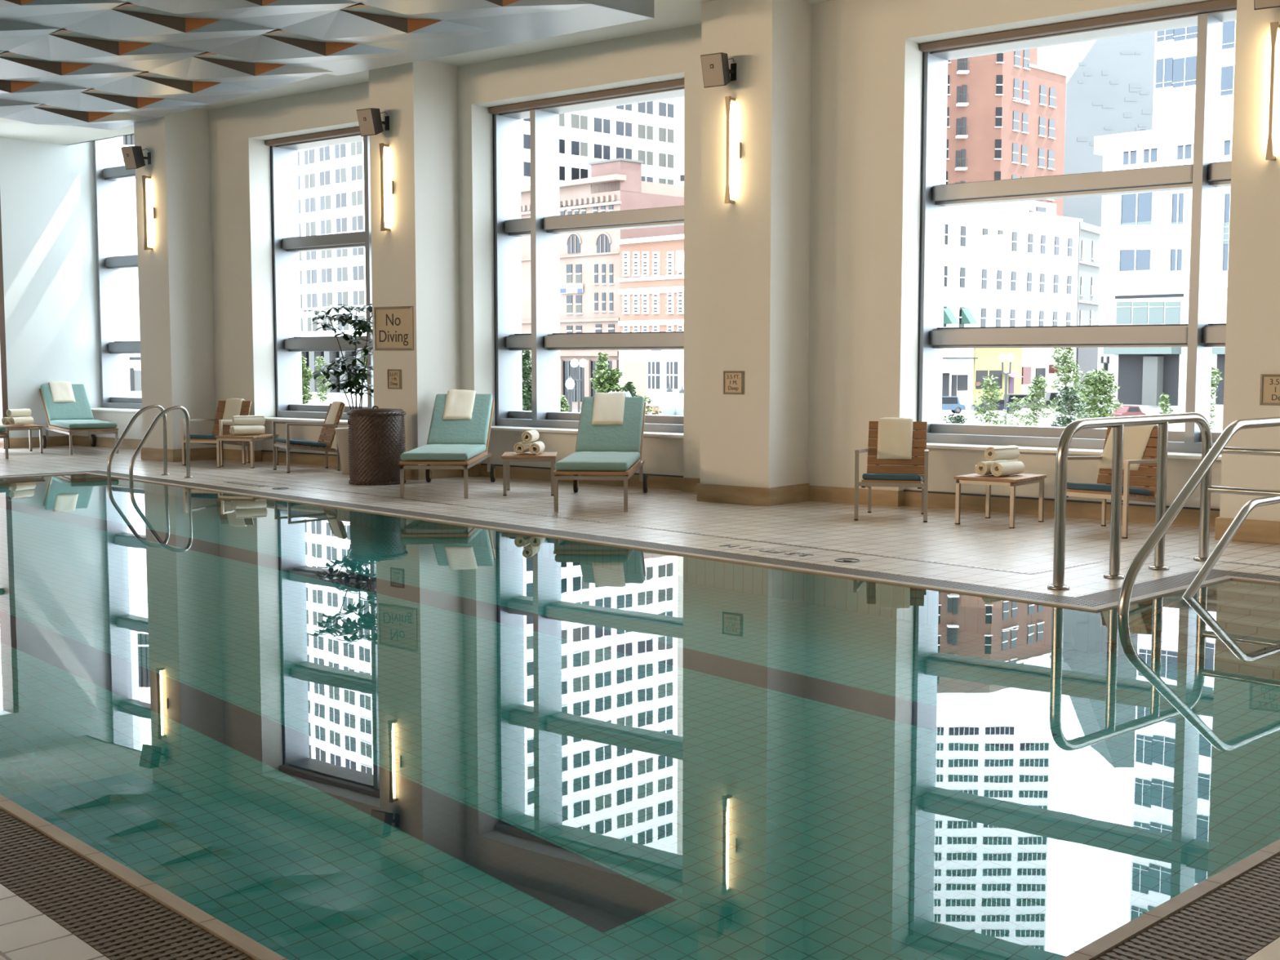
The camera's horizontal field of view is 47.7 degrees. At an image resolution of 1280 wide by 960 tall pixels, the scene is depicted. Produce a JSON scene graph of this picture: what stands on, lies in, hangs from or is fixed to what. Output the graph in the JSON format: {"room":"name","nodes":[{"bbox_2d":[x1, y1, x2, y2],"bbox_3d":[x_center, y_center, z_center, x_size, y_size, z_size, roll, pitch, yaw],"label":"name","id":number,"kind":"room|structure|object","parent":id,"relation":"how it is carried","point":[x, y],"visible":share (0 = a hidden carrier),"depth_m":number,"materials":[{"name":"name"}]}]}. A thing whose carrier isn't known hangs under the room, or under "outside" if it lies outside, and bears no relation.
{"room":"indoor swimming pool","nodes":[
{"label":"indoor swimming pool","id":0,"kind":"room"},
{"bbox_2d":[0,136,130,438],"bbox_3d":[-14.219,-2.848,17.262,0.300,5.600,17.900,4,6,38],"label":"wall","id":1,"kind":"structure","parent":0,"point":[47,196],"depth_m":23.12,"materials":[{"name":"white paint"}]},
{"bbox_2d":[0,198,9,448],"bbox_3d":[-10.280,-2.567,22.302,0.330,4.200,0.830,4,6,38],"label":"door","id":2,"kind":"structure","parent":1,"relation":"in","point":[3,380],"depth_m":22.54,"materials":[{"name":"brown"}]},
{"bbox_2d":[133,107,216,448],"bbox_3d":[-6.414,-2.696,20.124,0.720,4.820,0.800,4,6,38],"label":"wall column","id":3,"kind":"structure","parent":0,"point":[175,279],"depth_m":19.83,"materials":[{"name":"white paint"}]},
{"bbox_2d":[120,146,151,169],"bbox_3d":[-6.806,-4.356,19.566,0.236,0.315,0.344,4,6,38],"label":"wall speaker","id":4,"kind":"object","parent":3,"relation":"attached to","point":[133,157],"visible":1,"depth_m":19.48,"materials":[{"name":"grey"}]},
{"bbox_2d":[120,146,136,168],"bbox_3d":[-6.881,-4.334,19.472,0.216,0.280,0.080,3,6,32],"label":"grille","id":5,"kind":"object","parent":4,"relation":"attached to","point":[129,153],"depth_m":19.45,"materials":[{"name":"beige fabric"}]},
{"bbox_2d":[142,175,155,249],"bbox_3d":[-6.679,-3.632,19.674,0.112,1.000,0.110,4,6,38],"label":"wall lamp","id":6,"kind":"object","parent":3,"relation":"attached to","point":[144,179],"visible":1,"depth_m":19.67,"materials":[{"name":"silver metal"}]},
{"bbox_2d":[140,447,217,462],"bbox_3d":[-6.422,-0.378,20.308,0.770,0.170,0.825,4,6,38],"label":"baseboard","id":7,"kind":"structure","parent":3,"relation":"attached to","point":[203,453],"depth_m":20.04,"materials":[{"name":"stone"}]},
{"bbox_2d":[368,59,460,465],"bbox_3d":[-2.625,-2.448,17.163,0.750,4.820,0.800,4,6,38],"label":"wall column","id":8,"kind":"structure","parent":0,"point":[415,263],"depth_m":16.82,"materials":[{"name":"white paint"}]},
{"bbox_2d":[356,107,389,136],"bbox_3d":[-3.060,-4.111,16.639,0.236,0.315,0.344,4,6,38],"label":"wall speaker","id":9,"kind":"object","parent":8,"relation":"attached to","point":[370,122],"visible":1,"depth_m":16.55,"materials":[{"name":"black plastic"}]},
{"bbox_2d":[356,108,375,135],"bbox_3d":[-3.135,-4.090,16.545,0.216,0.280,0.080,3,6,32],"label":"grille","id":10,"kind":"object","parent":9,"relation":"attached to","point":[366,117],"depth_m":16.53,"materials":[{"name":"beige plastic"}]},
{"bbox_2d":[378,142,393,231],"bbox_3d":[-2.933,-3.387,16.747,0.112,1.000,0.110,4,6,38],"label":"wall lamp","id":11,"kind":"object","parent":8,"relation":"attached to","point":[382,150],"visible":1,"depth_m":16.75,"materials":[{"name":"silver metal"}]},
{"bbox_2d":[373,306,413,350],"bbox_3d":[-2.883,-1.769,16.898,0.660,0.510,0.024,4,6,38],"label":"wall sign","id":12,"kind":"object","parent":8,"relation":"attached to","point":[393,326],"visible":1,"depth_m":16.89,"materials":[{"name":"beige"}]},
{"bbox_2d":[404,464,462,479],"bbox_3d":[-2.633,-0.131,17.347,0.800,0.170,0.825,4,6,38],"label":"baseboard","id":13,"kind":"structure","parent":8,"relation":"attached to","point":[413,474],"depth_m":16.98,"materials":[{"name":"wood"}]},
{"bbox_2d":[0,0,833,145],"bbox_3d":[-4.011,-4.572,8.959,25.800,0.780,17.700,4,6,38],"label":"ceiling","id":14,"kind":"structure","parent":0,"point":[668,14],"depth_m":16.56,"materials":[{"name":"white paint"}]},
{"bbox_2d":[0,0,653,129],"bbox_3d":[-7.488,-4.377,13.316,11.527,0.335,10.248,-5,7,-44],"label":"ceiling panels","id":15,"kind":"object","parent":14,"relation":"hanging from","point":[108,67],"visible":1,"depth_m":14.63,"materials":[{"name":"grey"}]},
{"bbox_2d":[0,445,1279,959],"bbox_3d":[-4.227,0.702,9.123,25.800,0.120,17.000,4,6,38],"label":"floor","id":16,"kind":"structure","parent":0,"point":[26,933],"depth_m":12.05,"materials":[{"name":"tile"}]},
{"bbox_2d":[0,424,43,453],"bbox_3d":[-9.317,-0.613,21.689,0.560,0.408,0.634,-4,6,-37],"label":"side table","id":17,"kind":"object","parent":16,"relation":"on","point":[23,427],"visible":0.74,"depth_m":21.58,"materials":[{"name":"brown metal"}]},
{"bbox_2d":[39,383,118,454],"bbox_3d":[-8.670,-0.959,22.302,0.779,1.000,2.376,-3,6,-32],"label":"sun lounger","id":18,"kind":"object","parent":16,"relation":"on","point":[66,418],"visible":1,"depth_m":22.67,"materials":[{"name":"teal fabric"}]},
{"bbox_2d":[48,381,75,402],"bbox_3d":[-9.218,-1.406,23.081,0.360,0.336,0.525,-3,6,-32],"label":"towel","id":19,"kind":"object","parent":18,"relation":"on","point":[61,391],"visible":1,"depth_m":23.02,"materials":[{"name":"beige fabric"}]},
{"bbox_2d":[40,383,93,421],"bbox_3d":[-9.089,-1.222,22.955,0.660,0.586,0.747,-3,6,-32],"label":"cushion","id":20,"kind":"object","parent":18,"relation":"on","point":[81,409],"depth_m":22.83,"materials":[{"name":"teal fabric"}]},
{"bbox_2d":[106,404,170,479],"bbox_3d":[-5.978,-0.093,17.278,0.109,1.606,0.776,5,7,44],"label":"ladder rail","id":21,"kind":"object","parent":16,"relation":"on","point":[161,408],"visible":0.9,"depth_m":17.27,"materials":[{"name":"silver metal"}]},
{"bbox_2d":[128,405,193,482],"bbox_3d":[-5.569,-0.058,16.854,0.110,1.606,0.776,5,7,44],"label":"ladder rail","id":22,"kind":"object","parent":16,"relation":"on","point":[159,415],"visible":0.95,"depth_m":16.88,"materials":[{"name":"silver metal"}]},
{"bbox_2d":[181,400,251,466],"bbox_3d":[-5.626,-0.631,19.350,0.628,0.834,0.774,2,5,20],"label":"armchair","id":23,"kind":"object","parent":16,"relation":"on","point":[209,439],"visible":0.53,"depth_m":19.23,"materials":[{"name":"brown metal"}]},
{"bbox_2d":[190,434,239,441],"bbox_3d":[-5.668,-0.559,19.241,0.500,0.116,0.517,2,5,20],"label":"seat cushion","id":24,"kind":"object","parent":23,"relation":"on","point":[193,437],"depth_m":19.01,"materials":[{"name":"blue fabric"}]},
{"bbox_2d":[222,398,244,425],"bbox_3d":[-5.518,-0.927,19.622,0.263,0.366,0.196,2,5,20],"label":"towel","id":25,"kind":"object","parent":23,"relation":"on","point":[233,407],"visible":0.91,"depth_m":19.60,"materials":[{"name":"beige fabric"}]},
{"bbox_2d":[215,434,279,468],"bbox_3d":[-5.139,-0.385,18.956,0.560,0.408,0.634,1,5,16],"label":"side table","id":26,"kind":"object","parent":16,"relation":"on","point":[251,438],"visible":0.87,"depth_m":18.72,"materials":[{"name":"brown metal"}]},
{"bbox_2d":[231,425,265,435],"bbox_3d":[-5.107,-0.649,18.873,0.417,0.121,0.124,-3,6,-31],"label":"rolled towel","id":27,"kind":"object","parent":26,"relation":"on","point":[244,429],"visible":1,"depth_m":18.83,"materials":[{"name":"beige fabric"}]},
{"bbox_2d":[231,415,265,425],"bbox_3d":[-5.123,-0.781,18.936,0.410,0.127,0.119,-3,5,-28],"label":"rolled towel","id":28,"kind":"object","parent":27,"relation":"on","point":[237,420],"visible":1,"depth_m":18.89,"materials":[{"name":"beige fabric"}]},
{"bbox_2d":[272,403,344,473],"bbox_3d":[-4.162,-0.539,18.243,0.774,0.834,0.628,-3,6,-30],"label":"armchair","id":29,"kind":"object","parent":16,"relation":"on","point":[288,443],"visible":0.99,"depth_m":18.14,"materials":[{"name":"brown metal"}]},
{"bbox_2d":[275,437,326,447],"bbox_3d":[-4.267,-0.471,18.188,0.517,0.116,0.500,-3,6,-30],"label":"seat cushion","id":30,"kind":"object","parent":29,"relation":"on","point":[282,442],"depth_m":18.01,"materials":[{"name":"blue fabric"}]},
{"bbox_2d":[301,303,373,474],"bbox_3d":[-3.569,-1.109,17.636,1.152,2.072,0.721,1,5,13],"label":"potted plant","id":31,"kind":"object","parent":16,"relation":"on","point":[342,433],"visible":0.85,"depth_m":17.56,"materials":[{"name":"green plant"}]},
{"bbox_2d":[346,405,406,485],"bbox_3d":[-2.974,-0.403,16.359,0.662,0.881,0.663,3,6,32],"label":"planter","id":32,"kind":"object","parent":16,"relation":"on","point":[376,439],"visible":0.97,"depth_m":16.10,"materials":[{"name":"brown wicker"}]},
{"bbox_2d":[399,393,495,498],"bbox_3d":[-2.058,-0.408,15.710,0.779,1.000,2.376,0,5,1],"label":"sun lounger","id":33,"kind":"object","parent":16,"relation":"on","point":[450,442],"visible":0.98,"depth_m":16.15,"materials":[{"name":"teal fabric"}]},
{"bbox_2d":[442,389,476,419],"bbox_3d":[-2.073,-0.869,16.654,0.333,0.337,0.522,0,5,1],"label":"towel","id":34,"kind":"object","parent":33,"relation":"on","point":[460,403],"visible":0.97,"depth_m":16.60,"materials":[{"name":"beige fabric"}]},
{"bbox_2d":[426,393,493,444],"bbox_3d":[-2.046,-0.681,16.483,0.660,0.586,0.747,0,5,1],"label":"cushion","id":35,"kind":"object","parent":33,"relation":"on","point":[477,430],"depth_m":16.35,"materials":[{"name":"teal fabric"}]},
{"bbox_2d":[501,452,557,495],"bbox_3d":[-1.155,-0.069,15.185,0.560,0.408,0.634,0,5,-2],"label":"side table","id":36,"kind":"object","parent":16,"relation":"on","point":[507,457],"visible":0.94,"depth_m":14.87,"materials":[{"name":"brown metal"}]},
{"bbox_2d":[553,396,648,512],"bbox_3d":[-0.366,-0.300,14.413,0.779,1.000,2.376,0,5,4],"label":"sun lounger","id":37,"kind":"object","parent":16,"relation":"on","point":[601,449],"visible":1,"depth_m":14.86,"materials":[{"name":"teal fabric"}]},
{"bbox_2d":[591,391,626,425],"bbox_3d":[-0.335,-0.760,15.357,0.350,0.336,0.525,0,5,4],"label":"towel","id":38,"kind":"object","parent":37,"relation":"on","point":[608,407],"visible":1,"depth_m":15.30,"materials":[{"name":"beige fabric"}]},
{"bbox_2d":[575,396,644,453],"bbox_3d":[-0.308,-0.572,15.183,0.660,0.586,0.747,0,5,4],"label":"cushion","id":39,"kind":"object","parent":37,"relation":"on","point":[628,437],"depth_m":15.05,"materials":[{"name":"teal fabric"}]},
{"bbox_2d":[176,471,1277,573],"bbox_3d":[1.332,0.419,11.765,1.498,0.001,19.002,-5,7,-44],"label":"drain","id":40,"kind":"object","parent":16,"relation":"on","point":[176,471],"visible":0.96,"depth_m":10.92,"materials":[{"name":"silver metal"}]},
{"bbox_2d":[853,421,928,522],"bbox_3d":[2.261,-0.089,12.856,0.628,0.834,0.774,1,5,14],"label":"armchair","id":41,"kind":"object","parent":16,"relation":"on","point":[890,473],"visible":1,"depth_m":13.03,"materials":[{"name":"brown wood"}]},
{"bbox_2d":[862,473,923,482],"bbox_3d":[2.232,-0.016,12.744,0.500,0.116,0.517,1,5,14],"label":"seat cushion","id":42,"kind":"object","parent":41,"relation":"on","point":[868,477],"depth_m":12.51,"materials":[{"name":"blue fabric"}]},
{"bbox_2d":[876,417,913,459],"bbox_3d":[2.318,-0.380,13.142,0.312,0.373,0.198,1,5,14],"label":"towel","id":43,"kind":"object","parent":41,"relation":"on","point":[895,435],"visible":1,"depth_m":13.11,"materials":[{"name":"beige fabric"}]},
{"bbox_2d":[954,473,1046,528],"bbox_3d":[3.081,0.165,12.382,0.560,0.408,0.634,4,6,38],"label":"side table","id":44,"kind":"object","parent":16,"relation":"on","point":[1015,480],"visible":0.91,"depth_m":12.27,"materials":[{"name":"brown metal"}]},
{"bbox_2d":[991,459,1024,476],"bbox_3d":[3.128,-0.103,12.306,0.121,0.129,0.371,5,7,44],"label":"rolled towel","id":45,"kind":"object","parent":44,"relation":"on","point":[1002,468],"visible":1,"depth_m":12.22,"materials":[{"name":"beige fabric"}]},
{"bbox_2d":[984,444,1019,461],"bbox_3d":[3.095,-0.231,12.365,0.373,0.126,0.118,-4,6,-42],"label":"rolled towel","id":46,"kind":"object","parent":45,"relation":"on","point":[1010,451],"visible":1,"depth_m":12.29,"materials":[{"name":"beige fabric"}]},
{"bbox_2d":[1055,427,1157,538],"bbox_3d":[3.858,0.003,11.763,0.774,0.834,0.628,-5,7,-44],"label":"armchair","id":47,"kind":"object","parent":16,"relation":"on","point":[1144,493],"visible":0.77,"depth_m":11.69,"materials":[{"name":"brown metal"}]},
{"bbox_2d":[1066,482,1150,496],"bbox_3d":[3.771,0.073,11.684,0.517,0.116,0.500,-5,7,-44],"label":"seat cushion","id":48,"kind":"object","parent":47,"relation":"on","point":[1073,489],"depth_m":11.53,"materials":[{"name":"blue fabric"}]},
{"bbox_2d":[1097,424,1157,471],"bbox_3d":[4.058,-0.278,11.981,0.202,0.382,0.490,-5,7,-44],"label":"towel","id":49,"kind":"object","parent":47,"relation":"on","point":[1135,438],"visible":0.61,"depth_m":11.94,"materials":[{"name":"beige fabric"}]},
{"bbox_2d":[1047,412,1279,590],"bbox_3d":[4.521,0.178,8.448,3.670,1.038,1.967,4,6,38],"label":"guard rail","id":50,"kind":"object","parent":16,"relation":"on","point":[1117,424],"visible":0.96,"depth_m":9.29,"materials":[{"name":"silver metal"}]},
{"bbox_2d":[1116,416,1279,615],"bbox_3d":[3.518,0.602,8.816,2.425,1.931,0.113,-5,7,-44],"label":"handrail","id":51,"kind":"object","parent":16,"relation":"attached to","point":[1123,606],"visible":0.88,"depth_m":8.61,"materials":[{"name":"silver metal"}]},
{"label":"channel","id":52,"kind":"object","parent":16,"relation":"in","visible":0},
{"bbox_2d":[0,808,254,959],"bbox_3d":[-5.583,0.744,8.062,0.243,0.023,16.470,-5,7,-44],"label":"gutter grating","id":53,"kind":"object","parent":52,"relation":"on","point":[118,921],"visible":0.94,"depth_m":3.73,"materials":[{"name":"brown plastic"}]},
{"bbox_2d":[82,470,1111,607],"bbox_3d":[-2.135,0.313,13.214,0.243,0.023,13.800,-5,7,-44],"label":"gutter grating","id":54,"kind":"object","parent":52,"relation":"on","point":[1044,597],"visible":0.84,"depth_m":10.63,"materials":[{"name":"brown"}]},
{"bbox_2d":[1076,568,1243,602],"bbox_3d":[3.273,0.662,9.030,1.720,0.023,0.242,-5,7,-44],"label":"gutter grating","id":55,"kind":"object","parent":52,"relation":"on","point":[1153,586],"visible":0.64,"depth_m":8.98,"materials":[{"name":"brown"}]},
{"bbox_2d":[1094,854,1279,959],"bbox_3d":[2.938,0.998,5.016,7.790,0.023,0.243,-5,7,-44],"label":"gutter grating","id":56,"kind":"object","parent":52,"relation":"on","point":[1236,921],"visible":0.97,"depth_m":3.58,"materials":[{"name":"brown plastic"}]},
{"bbox_2d":[73,0,1221,508],"bbox_3d":[0.961,-3.018,15.696,26.100,6.200,1.600,4,6,38],"label":"wall","id":57,"kind":"structure","parent":0,"point":[867,55],"depth_m":14.18,"materials":[{"name":"white paint"}]},
{"bbox_2d":[90,137,142,413],"bbox_3d":[-8.088,-3.561,22.975,2.150,4.930,0.880,4,6,38],"label":"window","id":58,"kind":"structure","parent":57,"relation":"in","point":[107,173],"depth_m":23.75,"materials":[{"name":"clear glass"}]},
{"bbox_2d":[264,133,373,423],"bbox_3d":[-3.834,-2.654,18.965,3.030,3.790,0.800,4,6,38],"label":"window","id":59,"kind":"structure","parent":57,"relation":"in","point":[287,244],"depth_m":19.86,"materials":[{"name":"silver metal"}]},
{"bbox_2d":[265,126,360,146],"bbox_3d":[-3.874,-4.502,18.759,3.010,0.068,0.110,4,6,38],"label":"roller shade","id":60,"kind":"object","parent":59,"relation":"attached to","point":[353,131],"visible":0.57,"depth_m":19.03,"materials":[{"name":"brown fabric"}]},
{"bbox_2d":[490,87,684,437],"bbox_3d":[-0.517,-2.438,16.373,3.080,3.790,0.800,4,6,38],"label":"window","id":61,"kind":"structure","parent":57,"relation":"in","point":[544,225],"depth_m":17.05,"materials":[{"name":"silver metal"}]},
{"bbox_2d":[488,78,684,114],"bbox_3d":[-0.558,-4.286,16.167,3.060,0.068,0.110,4,6,38],"label":"roller shade","id":62,"kind":"object","parent":61,"relation":"attached to","point":[677,83],"visible":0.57,"depth_m":16.13,"materials":[{"name":"brown fabric"}]},
{"bbox_2d":[8,435,1219,527],"bbox_3d":[0.598,0.050,15.244,25.800,0.160,1.160,4,6,38],"label":"baseboard","id":63,"kind":"structure","parent":57,"relation":"attached to","point":[1188,516],"depth_m":14.11,"materials":[{"name":"stone"}]},
{"bbox_2d":[916,8,1236,460],"bbox_3d":[3.881,-2.150,12.935,3.020,3.790,0.800,4,6,38],"label":"window","id":64,"kind":"structure","parent":57,"relation":"in","point":[1200,335],"depth_m":13.06,"materials":[{"name":"silver metal"}]},
{"bbox_2d":[920,0,1236,52],"bbox_3d":[3.841,-3.998,12.730,3.000,0.068,0.110,4,6,38],"label":"roller shade","id":65,"kind":"object","parent":64,"relation":"attached to","point":[1214,5],"visible":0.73,"depth_m":12.65,"materials":[{"name":"brown fabric"}]},
{"bbox_2d":[700,0,812,488],"bbox_3d":[1.160,-2.201,14.205,0.810,4.820,0.800,4,6,38],"label":"wall column","id":66,"kind":"structure","parent":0,"point":[755,259],"depth_m":13.88,"materials":[{"name":"white paint"}]},
{"bbox_2d":[700,52,736,88],"bbox_3d":[0.756,-3.861,13.657,0.236,0.315,0.344,4,6,38],"label":"wall speaker","id":67,"kind":"object","parent":66,"relation":"attached to","point":[716,72],"visible":1,"depth_m":13.57,"materials":[{"name":"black plastic"}]},
{"bbox_2d":[701,53,724,87],"bbox_3d":[0.682,-3.840,13.563,0.216,0.280,0.080,3,6,32],"label":"grille","id":68,"kind":"object","parent":67,"relation":"attached to","point":[713,64],"depth_m":13.55,"materials":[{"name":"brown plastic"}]},
{"bbox_2d":[724,96,741,203],"bbox_3d":[0.883,-3.138,13.765,0.112,1.000,0.110,4,6,38],"label":"wall lamp","id":69,"kind":"object","parent":66,"relation":"attached to","point":[729,105],"visible":1,"depth_m":13.76,"materials":[{"name":"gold metal"}]},
{"bbox_2d":[723,370,744,394],"bbox_3d":[0.902,-0.941,13.989,0.240,0.225,0.024,4,6,38],"label":"wall sign","id":70,"kind":"object","parent":66,"relation":"attached to","point":[733,380],"visible":1,"depth_m":13.98,"materials":[{"name":"beige"}]},
{"bbox_2d":[696,483,809,506],"bbox_3d":[1.152,0.117,14.389,0.860,0.170,0.825,4,6,38],"label":"baseboard","id":71,"kind":"structure","parent":66,"relation":"attached to","point":[704,492],"depth_m":14.06,"materials":[{"name":"stone"}]},
{"bbox_2d":[1219,0,1279,521],"bbox_3d":[5.059,-1.946,11.159,0.760,4.820,0.800,4,6,38],"label":"wall column","id":72,"kind":"structure","parent":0,"point":[1252,337],"depth_m":10.99,"materials":[{"name":"white paint"}]},
{"bbox_2d":[1214,516,1279,543],"bbox_3d":[5.052,0.371,11.342,0.810,0.170,0.825,4,6,38],"label":"baseboard","id":73,"kind":"structure","parent":72,"relation":"attached to","point":[1251,531],"depth_m":11.10,"materials":[{"name":"wood"}]},
{"bbox_2d":[1259,373,1279,405],"bbox_3d":[4.837,-0.679,10.914,0.300,0.235,0.024,4,6,38],"label":"wall sign","id":74,"kind":"object","parent":72,"relation":"attached to","point":[1269,395],"visible":1,"depth_m":10.96,"materials":[{"name":"beige"}]},
{"bbox_2d":[1265,22,1279,159],"bbox_3d":[4.739,-2.886,10.752,0.112,1.000,0.110,4,6,38],"label":"wall lamp","id":75,"kind":"object","parent":72,"relation":"attached to","point":[1274,26],"visible":1,"depth_m":10.74,"materials":[{"name":"white glass"}]},
{"bbox_3d":[-2.776,1.114,10.803,7.440,1.020,15.870,-5,7,-44],"label":"basin","id":76,"kind":"object","parent":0,"visible":0},
{"bbox_2d":[0,472,1279,959],"bbox_3d":[-2.776,0.563,10.757,7.540,0.126,15.970,-5,7,-44],"label":"pool coping","id":77,"kind":"object","parent":76,"relation":"on","point":[1105,944],"visible":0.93,"depth_m":4.01,"materials":[{"name":"stone"}]},
{"bbox_2d":[0,473,1279,959],"bbox_3d":[-2.776,0.515,10.753,7.440,0.001,15.870,-5,7,-44],"label":"pool water","id":78,"kind":"object","parent":77,"relation":"in","point":[327,733],"visible":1,"depth_m":5.42,"materials":[{"name":"teal liquid"}]},
{"label":"outside","id":79,"kind":"structure","parent":0,"visible":0},
{"bbox_2d":[1061,31,1155,226],"bbox_3d":[84.672,-52.769,244.796,33.732,68.114,30.996,4,6,38],"label":"slab building","id":80,"kind":"structure","parent":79,"point":[1109,82],"depth_m":236.52,"materials":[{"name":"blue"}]},
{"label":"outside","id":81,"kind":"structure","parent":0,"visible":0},
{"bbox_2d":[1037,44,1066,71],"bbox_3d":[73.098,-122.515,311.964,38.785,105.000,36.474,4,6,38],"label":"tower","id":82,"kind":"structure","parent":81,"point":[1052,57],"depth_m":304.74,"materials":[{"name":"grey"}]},
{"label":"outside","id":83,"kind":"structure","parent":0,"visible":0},
{"bbox_2d":[302,391,1222,431],"bbox_3d":[31.472,-15.016,250.442,580.000,1.000,406.400,4,6,38],"label":"ground","id":84,"kind":"structure","parent":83,"point":[332,397],"depth_m":137.86,"materials":[{"name":"grey concrete"}]},
{"bbox_2d":[123,134,142,397],"bbox_3d":[-21.144,-8.253,63.594,5.040,16.653,8.300,0,5,0],"label":"annex","id":85,"kind":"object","parent":84,"relation":"on","point":[128,140],"visible":0.02,"depth_m":59.77,"materials":[{"name":"grey"}]},
{"bbox_2d":[301,354,314,404],"bbox_3d":[-16.398,-3.272,70.193,1.316,5.626,1.252,4,6,38],"label":"street tree","id":86,"kind":"object","parent":84,"relation":"on","point":[306,374],"visible":0.46,"depth_m":69.97,"materials":[{"name":"green plant"}]},
{"bbox_2d":[314,355,331,404],"bbox_3d":[-24.154,-6.631,110.228,1.295,5.650,1.488,4,6,38],"label":"street tree","id":87,"kind":"object","parent":84,"relation":"on","point":[322,390],"visible":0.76,"depth_m":109.94,"materials":[{"name":"green plant"}]},
{"bbox_2d":[297,97,678,393],"bbox_3d":[-38.541,-67.097,243.232,94.280,104.000,49.211,4,6,38],"label":"office tower","id":88,"kind":"structure","parent":84,"relation":"on","point":[331,179],"depth_m":224.70,"materials":[{"name":"grey"}]},
{"bbox_2d":[521,350,531,410],"bbox_3d":[-4.735,-2.652,60.133,1.095,6.066,1.173,4,6,38],"label":"street tree","id":89,"kind":"object","parent":84,"relation":"on","point":[526,354],"visible":0.58,"depth_m":59.83,"materials":[{"name":"green plant"}]},
{"bbox_2d":[520,157,684,409],"bbox_3d":[-4.129,-21.037,160.891,21.449,25.920,17.507,4,6,38],"label":"building","id":90,"kind":"structure","parent":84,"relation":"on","point":[591,260],"depth_m":152.56,"materials":[{"name":"stone"}]},
{"bbox_2d":[590,368,624,392],"bbox_3d":[-1.211,-2.293,62.097,1.926,5.024,1.558,-1,5,-8],"label":"street tree","id":91,"kind":"object","parent":84,"relation":"on","point":[606,381],"visible":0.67,"depth_m":61.58,"materials":[{"name":"green plant"}]},
{"bbox_2d":[613,234,684,413],"bbox_3d":[6.032,-15.696,147.880,13.552,17.443,14.261,4,6,38],"label":"brick block","id":92,"kind":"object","parent":84,"relation":"on","point":[651,291],"visible":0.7,"depth_m":144.54,"materials":[{"name":"pink"}]},
{"bbox_2d":[678,97,684,186],"bbox_3d":[21.760,-88.605,260.435,31.013,144.000,27.954,4,6,38],"label":"tower","id":93,"kind":"structure","parent":84,"relation":"on","point":[681,100],"depth_m":256.80,"materials":[{"name":"beige"}]},
{"bbox_2d":[969,374,1004,425],"bbox_3d":[14.455,-2.010,60.301,1.325,4.758,1.384,-1,5,-12],"label":"street tree","id":94,"kind":"object","parent":84,"relation":"on","point":[988,383],"visible":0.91,"depth_m":60.05,"materials":[{"name":"green plant"}]},
{"bbox_2d":[946,48,1068,216],"bbox_3d":[48.257,-36.590,205.469,15.494,49.491,25.909,4,6,38],"label":"brick tower","id":95,"kind":"structure","parent":84,"relation":"on","point":[1006,112],"depth_m":197.96,"materials":[{"name":"red"}]},
{"bbox_2d":[942,200,1082,411],"bbox_3d":[35.056,-19.441,158.466,15.285,23.144,34.733,4,6,38],"label":"building","id":96,"kind":"structure","parent":84,"relation":"on","point":[1011,264],"depth_m":156.25,"materials":[{"name":"grey"}]},
{"bbox_2d":[1018,374,1053,426],"bbox_3d":[17.579,-2.318,64.261,1.442,4.713,1.375,4,6,38],"label":"street tree","id":97,"kind":"object","parent":84,"relation":"on","point":[1036,386],"visible":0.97,"depth_m":64.09,"materials":[{"name":"green plant"}]},
{"bbox_2d":[1048,347,1087,416],"bbox_3d":[21.384,-3.698,72.157,1.833,6.149,1.969,4,6,38],"label":"street tree","id":98,"kind":"object","parent":84,"relation":"on","point":[1070,366],"visible":0.67,"depth_m":71.83,"materials":[{"name":"green plant"}]},
{"bbox_2d":[1049,384,1089,426],"bbox_3d":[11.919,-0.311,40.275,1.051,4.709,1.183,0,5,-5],"label":"shrub","id":99,"kind":"object","parent":84,"relation":"on","point":[1070,397],"visible":0.83,"depth_m":40.05,"materials":[{"name":"green plant"}]},
{"bbox_2d":[1075,222,1101,399],"bbox_3d":[50.538,-19.618,172.406,7.250,21.226,10.030,4,6,38],"label":"building","id":100,"kind":"structure","parent":84,"relation":"on","point":[1090,235],"depth_m":170.21,"materials":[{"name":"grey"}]},
{"bbox_2d":[1071,368,1123,418],"bbox_3d":[17.425,-1.737,55.190,1.899,5.066,2.129,4,6,38],"label":"street tree","id":101,"kind":"object","parent":84,"relation":"on","point":[1093,382],"visible":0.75,"depth_m":54.76,"materials":[{"name":"green plant"}]},
{"bbox_2d":[1093,120,1232,424],"bbox_3d":[51.187,-17.484,125.407,20.499,24.751,17.858,4,6,38],"label":"building","id":102,"kind":"structure","parent":84,"relation":"on","point":[1145,242],"depth_m":123.45,"materials":[{"name":"grey concrete"}]},
{"bbox_2d":[1152,20,1235,129],"bbox_3d":[61.284,-43.644,142.748,17.579,74.000,14.119,4,6,38],"label":"tower","id":103,"kind":"structure","parent":84,"relation":"on","point":[1175,50],"depth_m":142.55,"materials":[{"name":"grey concrete"}]},
{"bbox_3d":[2.819,1.292,31.363,46.000,3.000,15.500,4,6,38],"label":"garden bed","id":104,"kind":"object","parent":84,"relation":"on","visible":0},
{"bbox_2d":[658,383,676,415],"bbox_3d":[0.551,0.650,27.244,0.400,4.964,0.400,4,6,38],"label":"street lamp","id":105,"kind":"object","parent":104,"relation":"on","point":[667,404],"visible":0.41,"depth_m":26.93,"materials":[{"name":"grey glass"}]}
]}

